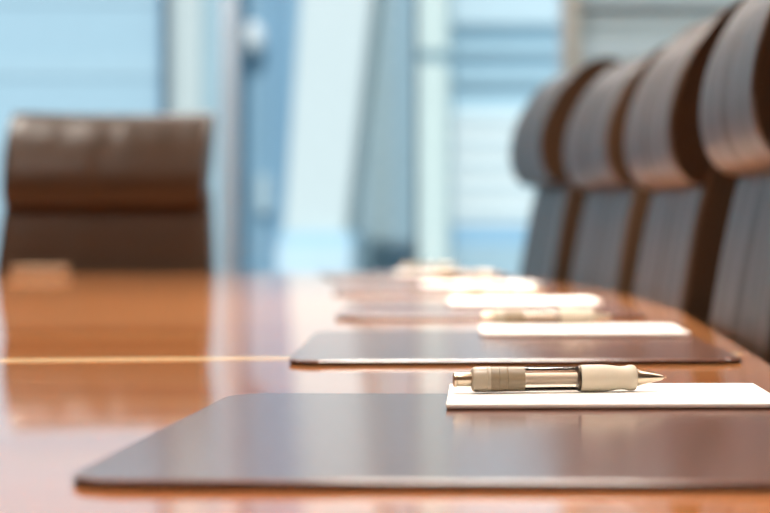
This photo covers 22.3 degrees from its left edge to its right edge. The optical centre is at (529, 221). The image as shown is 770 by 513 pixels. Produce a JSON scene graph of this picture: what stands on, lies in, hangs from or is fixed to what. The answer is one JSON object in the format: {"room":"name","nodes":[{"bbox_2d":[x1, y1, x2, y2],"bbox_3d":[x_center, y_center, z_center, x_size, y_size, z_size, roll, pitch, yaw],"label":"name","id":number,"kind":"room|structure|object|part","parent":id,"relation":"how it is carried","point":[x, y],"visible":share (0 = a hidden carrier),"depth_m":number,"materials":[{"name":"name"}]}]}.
{"room":"conference room","nodes":[
{"label":"conference room","id":0,"kind":"room"},
{"bbox_2d":[580,7,726,39],"bbox_3d":[1.173,-0.518,7.255,2.055,2.750,0.090,0,0,0],"label":"wall","id":1,"kind":"structure","parent":0,"point":[596,23],"depth_m":7.21,"materials":[{"name":"white paint"}]},
{"bbox_2d":[163,0,563,273],"bbox_3d":[-2.038,-0.518,7.185,4.325,2.750,0.110,0,0,0],"label":"window","id":2,"kind":"structure","parent":1,"relation":"in","point":[229,9],"depth_m":7.13,"materials":[{"name":"metal"}]},
{"bbox_3d":[0.115,-0.513,7.200,0.020,2.640,0.080,0,0,0],"label":"frame","id":3,"kind":"part","parent":2,"relation":"part of","materials":[{"name":"metal"}]},
{"bbox_2d":[564,0,579,73],"bbox_3d":[0.156,-0.518,7.190,0.058,2.750,0.040,0,0,0],"label":"trim","id":4,"kind":"structure","parent":1,"relation":"attached to","point":[571,7],"depth_m":7.17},
{"bbox_2d":[580,0,736,66],"bbox_3d":[1.192,-0.500,7.199,2.013,2.710,0.022,0,0,0],"label":"trim","id":5,"kind":"structure","parent":1,"relation":"attached to","point":[621,50],"depth_m":7.19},
{"bbox_3d":[-1.000,0.917,1.000,6.600,0.120,12.600,0,0,0],"label":"floor","id":6,"kind":"structure","parent":0,"visible":0},
{"bbox_2d":[0,112,215,273],"bbox_3d":[-0.983,0.298,4.317,0.580,1.116,0.639,0,0,0],"label":"office chair","id":7,"kind":"object","parent":6,"relation":"on","point":[88,193],"visible":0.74,"depth_m":4.49,"materials":[{"name":"brown leather"}]},
{"bbox_3d":[-0.984,0.153,4.505,0.531,0.468,0.158,0,0,0],"label":"backrest","id":8,"kind":"part","parent":7,"relation":"part of","materials":[{"name":"brown leather"}]},
{"bbox_2d":[0,274,769,512],"bbox_3d":[-1.000,0.487,0.550,2.410,0.740,7.740,0,0,0],"label":"conference table","id":9,"kind":"object","parent":6,"relation":"on","point":[92,366],"visible":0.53,"depth_m":1.49,"materials":[{"name":"brown wood"}]},
{"bbox_2d":[10,265,70,275],"bbox_3d":[-1.071,0.106,4.250,0.109,0.021,0.093,0,0,3],"label":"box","id":10,"kind":"object","parent":9,"relation":"on","point":[23,270],"visible":1,"depth_m":4.21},
{"bbox_3d":[-1.071,0.100,4.250,0.109,0.008,0.093,0,0,3],"label":"box lid","id":11,"kind":"part","parent":10,"relation":"part of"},
{"bbox_2d":[320,272,512,279],"bbox_3d":[-0.251,0.115,4.161,0.377,0.004,0.432,0,0,-9],"label":"desk pad","id":12,"kind":"object","parent":9,"relation":"on","point":[330,275],"visible":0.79,"depth_m":4.01,"materials":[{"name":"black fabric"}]},
{"bbox_2d":[400,263,460,270],"bbox_3d":[-0.219,0.100,4.287,0.138,0.018,0.018,0,0,-12],"label":"pen","id":13,"kind":"object","parent":12,"relation":"on","point":[439,266],"visible":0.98,"depth_m":4.28,"materials":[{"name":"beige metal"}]},
{"bbox_2d":[391,272,473,274],"bbox_3d":[-0.189,0.111,4.184,0.205,0.003,0.163,0,0,-9],"label":"notepad","id":14,"kind":"object","parent":12,"relation":"on","point":[395,273],"visible":0.48,"depth_m":4.11,"materials":[{"name":"white paper"}]},
{"bbox_2d":[72,393,769,490],"bbox_3d":[-0.013,0.115,1.059,0.377,0.004,0.432,0,0,1],"label":"desk pad","id":15,"kind":"object","parent":9,"relation":"on","point":[258,441],"visible":0.94,"depth_m":0.96,"materials":[{"name":"brown leather"}]},
{"bbox_2d":[446,383,769,409],"bbox_3d":[0.050,0.111,1.237,0.205,0.003,0.148,0,0,-1],"label":"notepad","id":16,"kind":"object","parent":15,"relation":"on","point":[650,395],"visible":0.94,"depth_m":1.21,"materials":[{"name":"white paper"}]},
{"bbox_2d":[452,364,665,391],"bbox_3d":[0.019,0.100,1.242,0.138,0.018,0.018,0,0,-7],"label":"pen","id":17,"kind":"object","parent":16,"relation":"on","point":[597,377],"visible":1,"depth_m":1.24,"materials":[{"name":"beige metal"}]},
{"bbox_2d":[333,283,563,293],"bbox_3d":[-0.148,0.115,3.360,0.377,0.004,0.432,0,0,-5],"label":"desk pad","id":18,"kind":"object","parent":9,"relation":"on","point":[345,288],"visible":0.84,"depth_m":3.24,"materials":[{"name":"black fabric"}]},
{"bbox_2d":[419,282,541,286],"bbox_3d":[-0.090,0.111,3.445,0.205,0.003,0.163,0,0,-6],"label":"notepad","id":19,"kind":"object","parent":18,"relation":"on","point":[424,284],"visible":0.98,"depth_m":3.38,"materials":[{"name":"white paper"}]},
{"bbox_2d":[432,271,504,279],"bbox_3d":[-0.114,0.100,3.625,0.138,0.018,0.018,0,0,-8],"label":"pen","id":20,"kind":"object","parent":19,"relation":"on","point":[441,275],"visible":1,"depth_m":3.62,"materials":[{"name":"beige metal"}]},
{"bbox_2d":[335,301,646,319],"bbox_3d":[-0.056,0.115,2.536,0.377,0.004,0.432,0,0,-3],"label":"desk pad","id":21,"kind":"object","parent":9,"relation":"on","point":[352,310],"visible":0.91,"depth_m":2.47,"materials":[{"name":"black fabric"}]},
{"bbox_2d":[448,298,601,304],"bbox_3d":[-0.010,0.111,2.705,0.205,0.003,0.163,0,0,-4],"label":"notepad","id":22,"kind":"object","parent":21,"relation":"on","point":[453,301],"visible":1,"depth_m":2.66,"materials":[{"name":"white paper"}]},
{"bbox_2d":[452,285,546,297],"bbox_3d":[-0.043,0.100,2.792,0.138,0.018,0.018,0,0,-8],"label":"pen","id":23,"kind":"object","parent":22,"relation":"on","point":[515,291],"visible":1,"depth_m":2.79,"materials":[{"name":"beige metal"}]},
{"bbox_2d":[289,331,741,365],"bbox_3d":[-0.021,0.115,1.801,0.377,0.004,0.432,0,0,-3],"label":"desk pad","id":24,"kind":"object","parent":9,"relation":"on","point":[325,348],"visible":0.77,"depth_m":1.71,"materials":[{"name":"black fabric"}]},
{"bbox_2d":[479,324,690,336],"bbox_3d":[0.052,0.111,1.985,0.205,0.003,0.163,0,0,-3],"label":"notepad","id":25,"kind":"object","parent":24,"relation":"on","point":[518,330],"visible":1,"depth_m":1.95,"materials":[{"name":"white paper"}]},
{"bbox_2d":[482,308,611,324],"bbox_3d":[0.018,0.100,2.058,0.138,0.018,0.018,0,0,-4],"label":"pen","id":26,"kind":"object","parent":25,"relation":"on","point":[564,316],"visible":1,"depth_m":2.05,"materials":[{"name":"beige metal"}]},
{"bbox_2d":[510,58,619,284],"bbox_3d":[-0.142,0.258,4.215,0.634,1.198,0.580,0,0,-9],"label":"office chair","id":27,"kind":"object","parent":6,"relation":"on","point":[539,133],"visible":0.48,"depth_m":4.05,"materials":[{"name":"brown leather"}]},
{"bbox_3d":[0.053,0.130,4.246,0.150,0.515,0.526,0,0,-9],"label":"backrest","id":28,"kind":"part","parent":27,"relation":"part of","materials":[{"name":"brown leather"}]},
{"bbox_2d":[564,43,668,296],"bbox_3d":[-0.035,0.270,3.556,0.642,1.173,0.580,0,0,-9],"label":"office chair","id":29,"kind":"object","parent":6,"relation":"on","point":[616,209],"visible":0.38,"depth_m":3.47,"materials":[{"name":"brown leather"}]},
{"bbox_3d":[0.154,0.140,3.586,0.147,0.495,0.523,0,0,-9],"label":"backrest","id":30,"kind":"part","parent":29,"relation":"part of","materials":[{"name":"brown leather"}]},
{"bbox_2d":[625,0,743,327],"bbox_3d":[0.038,0.268,2.885,0.643,1.178,0.580,0,0,-5],"label":"office chair","id":31,"kind":"object","parent":6,"relation":"on","point":[666,154],"visible":0.4,"depth_m":2.71,"materials":[{"name":"brown leather"}]},
{"bbox_3d":[0.226,0.144,2.903,0.145,0.485,0.518,0,0,-5],"label":"backrest","id":32,"kind":"part","parent":31,"relation":"part of","materials":[{"name":"brown leather"}]},
{"bbox_2d":[700,0,769,363],"bbox_3d":[0.079,0.268,2.144,0.643,1.178,0.580,0,0,-2],"label":"office chair","id":33,"kind":"object","parent":6,"relation":"on","point":[735,95],"visible":0.61,"depth_m":2.15,"materials":[{"name":"brown leather"}]},
{"bbox_3d":[0.269,0.142,2.151,0.146,0.490,0.517,0,0,-2],"label":"backrest","id":34,"kind":"part","parent":33,"relation":"part of","materials":[{"name":"brown leather"}]},
{"label":"outside","id":35,"kind":"structure","parent":0,"visible":0},
{"bbox_3d":[0.000,15.007,64.500,120.000,0.300,111.000,0,0,0],"label":"ground","id":36,"kind":"structure","parent":35,"visible":0},
{"bbox_2d":[0,0,168,226],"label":"window","id":37,"kind":"structure","parent":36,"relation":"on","point":[57,56],"depth_m":30.00,"materials":[{"name":"blue glass"}]},
{"bbox_2d":[169,0,240,273],"bbox_3d":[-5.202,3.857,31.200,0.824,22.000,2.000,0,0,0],"label":"window","id":38,"kind":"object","parent":36,"relation":"on","point":[194,25],"visible":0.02,"depth_m":30.20,"materials":[{"name":"blue glass"}]},
{"bbox_2d":[241,0,300,273],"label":"window","id":39,"kind":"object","parent":36,"relation":"on","point":[269,28],"visible":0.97,"depth_m":33.00,"materials":[{"name":"blue glass"}]},
{"bbox_2d":[241,21,264,55],"bbox_3d":[-4.686,-3.096,32.800,0.420,0.588,0.420,0,0,0],"label":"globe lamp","id":40,"kind":"object","parent":39,"relation":"attached to","point":[252,32],"depth_m":32.67,"materials":[{"name":"white glass"}]},
{"bbox_2d":[276,0,381,273],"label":"window","id":41,"kind":"structure","parent":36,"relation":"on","point":[337,43],"depth_m":28.00,"materials":[{"name":"glass"}]},
{"bbox_2d":[356,0,419,271],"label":"window","id":42,"kind":"structure","parent":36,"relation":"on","point":[385,213],"depth_m":36.60,"materials":[{"name":"blue glass"}]},
{"bbox_2d":[419,0,450,271],"bbox_3d":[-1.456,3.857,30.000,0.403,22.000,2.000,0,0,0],"label":"window","id":43,"kind":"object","parent":36,"relation":"on","point":[434,15],"visible":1,"depth_m":29.00,"materials":[{"name":"glass"}]},
{"bbox_2d":[449,0,557,277],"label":"window","id":44,"kind":"structure","parent":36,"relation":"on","point":[503,52],"depth_m":32.00,"materials":[{"name":"blue glass"}]},
{"bbox_3d":[1.532,-2.603,32.125,5.833,0.593,0.150,0,0,0],"label":"glazing rail","id":45,"kind":"part","parent":44,"relation":"part of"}
]}

